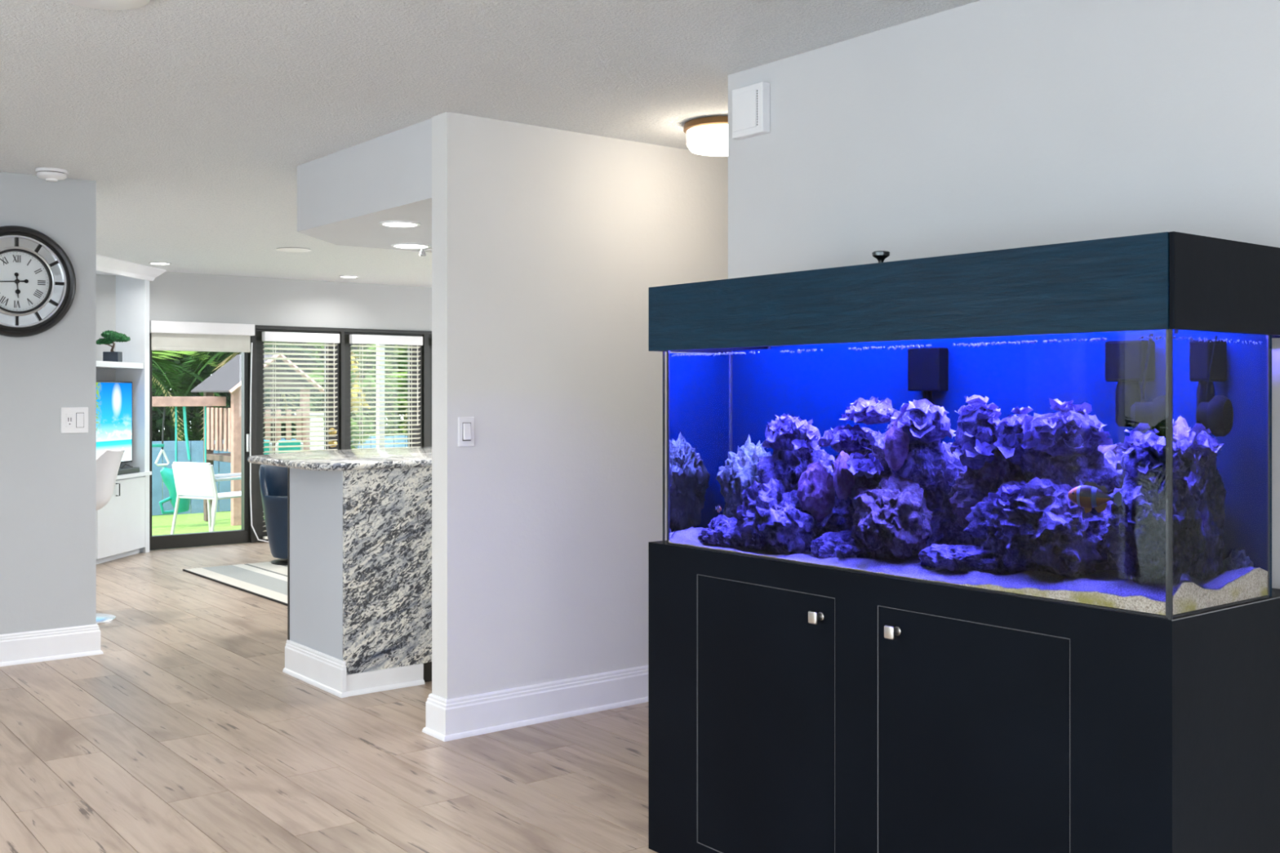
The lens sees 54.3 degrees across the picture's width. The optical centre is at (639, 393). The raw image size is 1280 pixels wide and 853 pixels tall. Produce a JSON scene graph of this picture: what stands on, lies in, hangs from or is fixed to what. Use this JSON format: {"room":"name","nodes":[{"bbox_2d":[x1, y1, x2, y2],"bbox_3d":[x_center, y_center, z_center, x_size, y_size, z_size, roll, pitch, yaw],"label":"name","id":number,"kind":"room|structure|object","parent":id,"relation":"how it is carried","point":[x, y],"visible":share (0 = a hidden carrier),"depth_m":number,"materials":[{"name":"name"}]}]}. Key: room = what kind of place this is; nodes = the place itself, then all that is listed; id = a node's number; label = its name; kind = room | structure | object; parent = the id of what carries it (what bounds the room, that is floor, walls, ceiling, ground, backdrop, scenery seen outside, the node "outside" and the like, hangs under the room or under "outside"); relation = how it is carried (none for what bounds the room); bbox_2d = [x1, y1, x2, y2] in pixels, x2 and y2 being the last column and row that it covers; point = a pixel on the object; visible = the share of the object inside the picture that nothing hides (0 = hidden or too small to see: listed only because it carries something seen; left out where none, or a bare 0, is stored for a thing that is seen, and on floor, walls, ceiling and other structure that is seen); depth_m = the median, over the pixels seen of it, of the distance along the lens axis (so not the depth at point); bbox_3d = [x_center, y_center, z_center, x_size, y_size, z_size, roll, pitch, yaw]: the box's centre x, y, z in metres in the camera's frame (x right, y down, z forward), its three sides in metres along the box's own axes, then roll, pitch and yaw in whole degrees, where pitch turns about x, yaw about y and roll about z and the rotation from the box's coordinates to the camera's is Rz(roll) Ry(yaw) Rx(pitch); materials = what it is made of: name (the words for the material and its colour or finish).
{"room":"living room","nodes":[
{"label":"living room","id":0,"kind":"room"},
{"bbox_2d":[0,171,96,634],"bbox_3d":[-4.567,0.118,5.135,4.382,2.470,0.120,0,0,-38],"label":"wall","id":1,"kind":"structure","parent":0,"point":[48,476],"depth_m":6.31,"materials":[{"name":"grey paint"}]},
{"bbox_2d":[0,225,75,337],"bbox_3d":[-3.092,-0.557,6.193,0.554,0.554,0.044,0,0,-38],"label":"wall clock","id":2,"kind":"object","parent":1,"relation":"attached to","point":[37,279],"visible":1,"depth_m":6.23,"materials":[{"name":"black metal"}]},
{"bbox_2d":[0,623,103,666],"bbox_3d":[-4.507,1.266,5.164,4.311,0.153,0.149,0,0,-38],"label":"baseboard","id":3,"kind":"structure","parent":1,"relation":"attached to","point":[46,645],"depth_m":6.29,"materials":[{"name":"white wood"}]},
{"bbox_2d":[61,407,88,433],"bbox_3d":[-2.886,0.136,6.374,0.131,0.132,0.014,0,0,-38],"label":"switch plate","id":4,"kind":"object","parent":1,"relation":"attached to","point":[73,420],"visible":1,"depth_m":6.37,"materials":[{"name":"white plastic"}]},
{"bbox_2d":[66,413,73,427],"bbox_3d":[-2.906,0.136,6.359,0.034,0.072,0.006,0,0,-38],"label":"outlet","id":5,"kind":"object","parent":4,"relation":"attached to","point":[69,416],"depth_m":6.36,"materials":[{"name":"white plastic"}]},
{"bbox_2d":[96,271,431,381],"bbox_3d":[-2.688,0.118,11.975,7.800,2.470,0.140,0,0,-38],"label":"wall","id":6,"kind":"structure","parent":0,"point":[173,296],"depth_m":11.36,"materials":[{"name":"white paint"}]},
{"bbox_2d":[149,333,249,550],"bbox_3d":[-3.885,0.362,10.999,0.890,1.962,0.112,0,0,-38],"label":"door","id":7,"kind":"structure","parent":6,"relation":"in","point":[233,536],"depth_m":11.19,"materials":[{"name":"brown metal"}]},
{"bbox_2d":[149,320,254,352],"bbox_3d":[-3.828,-0.495,10.921,0.905,0.253,0.095,0,0,-38],"label":"roller shade","id":8,"kind":"object","parent":6,"relation":"attached to","point":[166,335],"visible":0.91,"depth_m":10.88,"materials":[{"name":"white fabric"}]},
{"bbox_2d":[249,342,268,542],"bbox_3d":[-3.371,0.442,11.256,0.285,1.799,0.043,0,0,-26],"label":"shade cord","id":9,"kind":"object","parent":8,"relation":"hanging from","point":[251,343],"visible":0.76,"depth_m":11.21,"materials":[{"name":"white plastic"}]},
{"bbox_2d":[256,329,339,539],"bbox_3d":[-3.152,0.370,11.522,0.820,1.905,0.117,0,0,-38],"label":"door","id":10,"kind":"structure","parent":6,"relation":"in","point":[260,523],"depth_m":11.32,"materials":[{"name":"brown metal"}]},
{"bbox_2d":[262,331,339,539],"bbox_3d":[-3.114,0.377,11.474,0.724,1.872,0.079,0,0,-38],"label":"slat blind","id":11,"kind":"object","parent":6,"relation":"attached to","point":[270,336],"visible":0.59,"depth_m":11.44,"materials":[{"name":"white plastic"}]},
{"bbox_2d":[249,324,431,542],"bbox_3d":[-2.302,0.362,12.254,3.150,1.962,0.140,0,0,-38],"label":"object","id":12,"kind":"structure","parent":6,"relation":"attached to","point":[425,347],"depth_m":11.76,"materials":[{"name":"brown metal"}]},
{"bbox_2d":[344,332,422,449],"bbox_3d":[-2.493,0.370,12.084,0.840,1.905,0.050,0,0,-38],"label":"door","id":13,"kind":"structure","parent":6,"relation":"in","point":[347,345],"depth_m":12.24,"materials":[{"name":"brown metal"}]},
{"bbox_2d":[349,334,422,448],"bbox_3d":[-2.438,0.377,12.006,0.744,1.872,0.079,0,0,-38],"label":"slat blind","id":14,"kind":"object","parent":6,"relation":"attached to","point":[353,339],"visible":0.57,"depth_m":12.00,"materials":[{"name":"white plastic"}]},
{"bbox_2d":[429,334,431,447],"bbox_3d":[-1.586,0.370,12.799,1.350,1.905,0.050,0,0,-38],"label":"door","id":15,"kind":"structure","parent":6,"relation":"in","point":[430,335],"depth_m":12.38,"materials":[{"name":"brown metal"}]},
{"bbox_2d":[0,542,657,852],"bbox_3d":[-0.038,1.403,5.381,11.800,0.120,13.700,0,0,-38],"label":"floor","id":16,"kind":"structure","parent":0,"point":[188,732],"depth_m":4.58,"materials":[{"name":"laminate"}]},
{"bbox_2d":[96,447,125,624],"bbox_3d":[-3.322,0.833,7.390,0.498,1.021,0.450,0,0,0],"label":"swivel chair","id":17,"kind":"object","parent":16,"relation":"on","point":[108,463],"visible":0.3,"depth_m":7.33,"materials":[{"name":"white plastic"}]},
{"bbox_2d":[96,254,166,564],"bbox_3d":[-4.402,0.139,9.845,0.560,2.408,1.720,0,0,5],"label":"built-in shelving unit","id":18,"kind":"object","parent":16,"relation":"on","point":[122,525],"visible":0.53,"depth_m":10.50,"materials":[{"name":"wood"}]},
{"bbox_2d":[96,329,130,362],"bbox_3d":[-4.311,-0.390,10.202,0.295,0.265,0.135,0,0,0],"label":"bonsai tree","id":19,"kind":"object","parent":18,"relation":"on","point":[109,336],"visible":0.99,"depth_m":10.16,"materials":[{"name":"green plant"}]},
{"bbox_2d":[96,381,132,462],"bbox_3d":[-4.365,0.278,9.982,0.190,0.760,1.000,0,0,5],"label":"television","id":20,"kind":"object","parent":18,"relation":"on","point":[113,398],"visible":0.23,"depth_m":10.17,"materials":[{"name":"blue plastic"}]},
{"bbox_2d":[96,360,143,368],"bbox_3d":[-4.453,-0.234,9.770,0.430,0.047,1.503,0,0,5],"label":"shelf","id":21,"kind":"object","parent":18,"relation":"attached to","point":[100,364],"depth_m":10.17,"materials":[{"name":"white wood"}]},
{"bbox_2d":[117,463,139,475],"bbox_3d":[-4.240,0.619,10.037,0.049,0.078,0.810,0,0,5],"label":"soundbar","id":22,"kind":"object","parent":18,"relation":"on","point":[135,469],"visible":0.48,"depth_m":10.26,"materials":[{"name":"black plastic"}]},
{"bbox_2d":[182,561,287,605],"bbox_3d":[-1.788,1.337,9.082,2.168,0.013,2.680,0,0,-38],"label":"rug","id":23,"kind":"object","parent":16,"relation":"on","point":[268,580],"visible":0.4,"depth_m":9.04,"materials":[{"name":"fabric"}]},
{"bbox_2d":[258,464,287,565],"bbox_3d":[-2.710,0.944,9.870,0.580,0.775,0.580,0,0,-8],"label":"tub chair","id":24,"kind":"object","parent":23,"relation":"on","point":[273,479],"visible":0.27,"depth_m":9.70,"materials":[{"name":"blue leather"}]},
{"bbox_2d":[282,466,431,697],"bbox_3d":[0.295,0.842,7.198,4.627,1.003,0.657,0,0,-38],"label":"counter base","id":25,"kind":"object","parent":16,"relation":"on","point":[359,542],"visible":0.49,"depth_m":5.71,"materials":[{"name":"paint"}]},
{"bbox_2d":[247,446,431,471],"bbox_3d":[0.069,0.323,7.397,4.736,0.034,1.265,0,0,-38],"label":"countertop","id":26,"kind":"structure","parent":25,"relation":"on","point":[405,457],"depth_m":5.91,"materials":[{"name":"stone"}]},
{"bbox_2d":[648,540,1279,852],"bbox_3d":[0.735,0.890,3.212,0.590,0.906,1.623,0,0,-38],"label":"stand","id":27,"kind":"object","parent":16,"relation":"on","point":[793,708],"visible":0.99,"depth_m":2.86,"materials":[{"name":"black paint"}]},
{"bbox_2d":[662,328,1271,620],"bbox_3d":[0.718,0.131,3.161,0.435,0.615,1.554,0,0,-38],"label":"aquarium","id":28,"kind":"object","parent":27,"relation":"on","point":[1131,463],"visible":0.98,"depth_m":2.76,"materials":[{"name":"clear glass"}]},
{"bbox_2d":[648,231,1279,352],"bbox_3d":[0.750,-0.237,3.216,0.572,0.225,1.620,0,0,-38],"label":"canopy","id":29,"kind":"object","parent":28,"relation":"on","point":[1166,280],"visible":0.94,"depth_m":2.73,"materials":[{"name":"paint"}]},
{"bbox_2d":[668,540,1267,615],"bbox_3d":[0.716,0.400,3.159,0.410,0.065,1.533,0,0,-38],"label":"sand","id":30,"kind":"structure","parent":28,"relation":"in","point":[1189,597],"depth_m":2.56,"materials":[{"name":"beige sand"}]},
{"bbox_2d":[297,118,431,252],"bbox_3d":[0.515,-0.949,7.123,4.775,0.337,1.748,0,0,-38],"label":"soffit","id":31,"kind":"structure","parent":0,"point":[344,196],"depth_m":5.55,"materials":[{"name":"paint"}]},
{"bbox_2d":[378,220,420,227],"bbox_3d":[-1.099,-0.776,5.715,0.186,0.008,0.186,0,0,-38],"label":"recessed light","id":32,"kind":"object","parent":31,"relation":"in","point":[400,224],"visible":1,"depth_m":5.70,"materials":[{"name":"white plastic"}]},
{"bbox_2d":[391,243,431,248],"bbox_3d":[-1.205,-0.776,6.562,0.206,0.008,0.206,0,0,-38],"label":"recessed light","id":33,"kind":"object","parent":31,"relation":"in","point":[406,246],"visible":1,"depth_m":6.55,"materials":[{"name":"white plastic"}]},
{"bbox_2d":[419,248,431,256],"bbox_3d":[-1.010,-0.748,6.462,0.208,0.065,0.195,0,0,-38],"label":"spotlight","id":34,"kind":"object","parent":31,"relation":"attached to","point":[422,253],"visible":0.26,"depth_m":6.46,"materials":[{"name":"silver metal"}]},
{"bbox_2d":[0,0,980,287],"bbox_3d":[-0.044,-1.230,5.388,11.800,0.355,13.720,0,0,-38],"label":"ceiling","id":35,"kind":"structure","parent":0,"point":[193,122],"depth_m":4.44,"materials":[{"name":"white paint"}]},
{"bbox_2d":[35,167,67,182],"bbox_3d":[-2.888,-1.071,6.127,0.144,0.053,0.144,0,0,-38],"label":"smoke detector","id":36,"kind":"object","parent":35,"relation":"attached to","point":[53,175],"visible":1,"depth_m":6.08,"materials":[{"name":"white plastic"}]},
{"bbox_2d":[62,0,149,10],"bbox_3d":[-1.482,-1.089,3.416,0.260,0.013,0.260,0,0,-38],"label":"ceiling light","id":37,"kind":"object","parent":35,"relation":"attached to","point":[115,5],"visible":1,"depth_m":3.47,"materials":[{"name":"white glass"}]},
{"bbox_2d":[148,262,171,265],"bbox_3d":[-3.894,-1.056,10.126,0.176,0.008,0.176,0,0,-38],"label":"recessed light","id":38,"kind":"object","parent":35,"relation":"in","point":[150,263],"visible":1,"depth_m":10.09,"materials":[{"name":"white plastic"}]},
{"bbox_2d":[275,247,311,252],"bbox_3d":[-2.580,-1.070,9.298,0.260,0.010,0.260,0,0,-38],"label":"recessed light","id":39,"kind":"object","parent":35,"relation":"attached to","point":[282,249],"visible":1,"depth_m":9.26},
{"bbox_2d":[338,275,359,278],"bbox_3d":[-2.627,-1.055,11.258,0.176,0.008,0.176,0,0,-38],"label":"recessed light","id":40,"kind":"object","parent":35,"relation":"in","point":[343,276],"visible":1,"depth_m":11.22,"materials":[{"name":"white plastic"}]},
{"bbox_2d":[683,115,728,156],"bbox_3d":[0.334,-1.035,5.069,0.316,0.124,0.316,0,0,-38],"label":"ceiling lamp","id":41,"kind":"object","parent":35,"relation":"attached to","point":[708,135],"visible":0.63,"depth_m":4.96,"materials":[{"name":"white glass"}]},
{"bbox_2d":[431,111,728,699],"bbox_3d":[0.855,0.118,6.200,4.183,2.470,0.122,0,0,-38],"label":"wall","id":42,"kind":"structure","parent":0,"point":[548,245],"depth_m":5.16,"materials":[{"name":"paint"}]},
{"bbox_2d":[457,417,474,446],"bbox_3d":[-0.679,0.149,4.902,0.072,0.117,0.018,0,0,-38],"label":"light switch","id":43,"kind":"object","parent":42,"relation":"attached to","point":[465,424],"visible":1,"depth_m":4.90,"materials":[{"name":"white plastic"}]},
{"bbox_2d":[422,665,648,742],"bbox_3d":[0.804,1.266,6.160,4.112,0.153,0.180,0,0,-38],"label":"baseboard","id":44,"kind":"structure","parent":42,"relation":"attached to","point":[451,719],"depth_m":5.08,"materials":[{"name":"white wood"}]},
{"bbox_2d":[728,0,1279,588],"bbox_3d":[3.548,0.118,3.172,3.700,2.470,5.791,0,0,-38],"label":"wall","id":45,"kind":"structure","parent":0,"point":[980,126],"depth_m":3.38,"materials":[{"name":"paint"}]},
{"bbox_2d":[732,81,769,139],"bbox_3d":[0.370,-0.947,4.183,0.040,0.166,0.150,0,0,-38],"label":"door chime","id":46,"kind":"object","parent":45,"relation":"attached to","point":[750,104],"visible":1,"depth_m":4.15,"materials":[{"name":"white plastic"}]},
{"label":"outside","id":47,"kind":"structure","parent":0,"visible":0},
{"bbox_2d":[151,511,264,535],"bbox_3d":[-5.328,1.523,24.536,30.000,0.240,22.860,0,0,-38],"label":"lawn","id":48,"kind":"structure","parent":47,"point":[189,522],"depth_m":14.50,"materials":[{"name":"green plant"}]},
{"bbox_2d":[151,356,190,441],"bbox_3d":[-8.394,-0.685,19.071,3.037,4.544,2.255,0,0,-38],"label":"leafy tree","id":49,"kind":"object","parent":48,"relation":"on","point":[157,420],"visible":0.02,"depth_m":19.21,"materials":[{"name":"green plant"}]},
{"bbox_2d":[151,353,214,441],"bbox_3d":[-9.141,-1.937,22.613,3.972,7.045,3.361,0,0,-38],"label":"leafy tree","id":50,"kind":"object","parent":48,"relation":"on","point":[157,438],"visible":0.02,"depth_m":23.23,"materials":[{"name":"green plant"}]},
{"bbox_2d":[151,350,229,441],"bbox_3d":[-6.994,0.380,17.038,2.764,2.393,2.805,0,0,6],"label":"palm tree","id":51,"kind":"object","parent":48,"relation":"on","point":[157,363],"visible":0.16,"depth_m":17.00,"materials":[{"name":"green plant"}]},
{"bbox_2d":[170,462,240,534],"bbox_3d":[-4.385,1.072,12.770,0.572,0.767,0.566,0,0,27],"label":"patio chair","id":52,"kind":"object","parent":48,"relation":"on","point":[193,480],"visible":0.82,"depth_m":12.57,"materials":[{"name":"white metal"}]},
{"bbox_2d":[211,472,240,520],"bbox_3d":[-4.159,1.079,13.216,0.572,0.767,0.566,0,0,32],"label":"patio chair","id":53,"kind":"object","parent":48,"relation":"on","point":[237,473],"visible":0.06,"depth_m":13.22,"materials":[{"name":"white metal"}]},
{"bbox_2d":[158,342,303,440],"bbox_3d":[-6.627,-0.658,20.713,2.839,4.491,2.152,0,0,-38],"label":"leafy tree","id":54,"kind":"object","parent":48,"relation":"on","point":[198,435],"visible":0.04,"depth_m":20.27,"materials":[{"name":"green plant"}]},
{"bbox_2d":[151,351,324,525],"bbox_3d":[-5.274,0.528,14.052,3.207,2.010,1.496,0,0,-38],"label":"playhouse","id":55,"kind":"object","parent":48,"relation":"on","point":[227,379],"visible":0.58,"depth_m":14.41,"materials":[{"name":"brown wood"}]},
{"bbox_2d":[151,406,169,466],"bbox_3d":[-5.378,0.469,13.841,0.323,0.675,0.032,0,0,-38],"label":"swing","id":56,"kind":"object","parent":55,"relation":"hanging from","point":[162,445],"visible":0.77,"depth_m":13.88,"materials":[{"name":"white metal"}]},
{"bbox_2d":[159,406,206,514],"bbox_3d":[-5.135,0.734,14.032,0.539,1.222,0.230,0,0,-38],"label":"swing","id":57,"kind":"object","parent":55,"relation":"hanging from","point":[166,473],"visible":0.66,"depth_m":13.92,"materials":[{"name":"teal plastic"}]},
{"bbox_2d":[182,406,191,459],"bbox_3d":[-5.104,0.439,14.056,0.088,0.613,0.032,0,0,-38],"label":"rope","id":58,"kind":"object","parent":55,"relation":"hanging from","point":[184,407],"visible":1,"depth_m":14.04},
{"bbox_2d":[168,341,324,439],"bbox_3d":[-5.671,0.243,18.102,2.557,2.665,2.648,0,0,-7],"label":"palm tree","id":59,"kind":"object","parent":48,"relation":"on","point":[233,354],"visible":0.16,"depth_m":17.98,"materials":[{"name":"green plant"}]},
{"bbox_2d":[263,440,271,454],"bbox_3d":[-3.914,0.958,12.811,0.283,0.982,0.724,0,0,-16],"label":"patio chair","id":60,"kind":"object","parent":48,"relation":"on","point":[264,444],"visible":0.03,"depth_m":12.51,"materials":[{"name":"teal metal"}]},
{"bbox_2d":[151,435,407,515],"bbox_3d":[-4.296,1.095,17.652,8.500,0.966,0.071,0,0,-38],"label":"swimming pool","id":61,"kind":"object","parent":48,"relation":"on","point":[160,491],"visible":0.09,"depth_m":16.36,"materials":[{"name":"blue liquid"}]},
{"bbox_2d":[275,440,302,453],"bbox_3d":[-3.632,0.960,12.969,0.280,0.974,0.718,0,0,-14],"label":"patio chair","id":62,"kind":"object","parent":48,"relation":"on","point":[278,443],"visible":0.06,"depth_m":12.64,"materials":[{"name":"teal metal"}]},
{"bbox_2d":[294,413,324,449],"bbox_3d":[-4.212,0.891,16.414,0.520,1.300,0.440,0,0,-38],"label":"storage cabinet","id":63,"kind":"object","parent":48,"relation":"on","point":[311,414],"visible":0.07,"depth_m":16.17,"materials":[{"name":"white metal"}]},
{"bbox_2d":[263,342,386,439],"bbox_3d":[-6.269,-1.815,25.008,4.096,6.802,3.349,0,0,-38],"label":"leafy tree","id":64,"kind":"object","parent":48,"relation":"on","point":[300,346],"visible":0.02,"depth_m":23.62,"materials":[{"name":"green plant"}]},
{"bbox_2d":[280,367,407,439],"bbox_3d":[-4.335,0.666,19.099,2.605,2.107,2.543,0,0,18],"label":"palm tree","id":65,"kind":"object","parent":48,"relation":"on","point":[314,371],"visible":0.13,"depth_m":19.01,"materials":[{"name":"green plant"}]},
{"bbox_2d":[322,351,376,448],"bbox_3d":[-3.236,0.455,13.914,0.690,2.011,0.532,0,0,-38],"label":"shrub","id":66,"kind":"object","parent":48,"relation":"on","point":[352,357],"visible":0.27,"depth_m":13.87,"materials":[{"name":"green plant"}]},
{"bbox_2d":[293,342,407,436],"bbox_3d":[-4.748,-0.492,21.965,2.987,4.241,2.216,0,0,-38],"label":"leafy tree","id":67,"kind":"object","parent":48,"relation":"on","point":[352,348],"visible":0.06,"depth_m":21.65,"materials":[{"name":"green plant"}]},
{"bbox_2d":[376,344,384,448],"bbox_3d":[-2.707,0.023,13.017,0.140,2.800,0.140,0,0,-38],"label":"patio post","id":68,"kind":"object","parent":48,"relation":"on","point":[377,348],"visible":0.1,"depth_m":12.99,"materials":[{"name":"white metal"}]},
{"bbox_2d":[364,344,407,435],"bbox_3d":[-3.075,0.279,20.227,2.751,2.594,2.775,0,0,-30],"label":"palm tree","id":69,"kind":"object","parent":48,"relation":"on","point":[404,353],"visible":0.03,"depth_m":19.66,"materials":[{"name":"green plant"}]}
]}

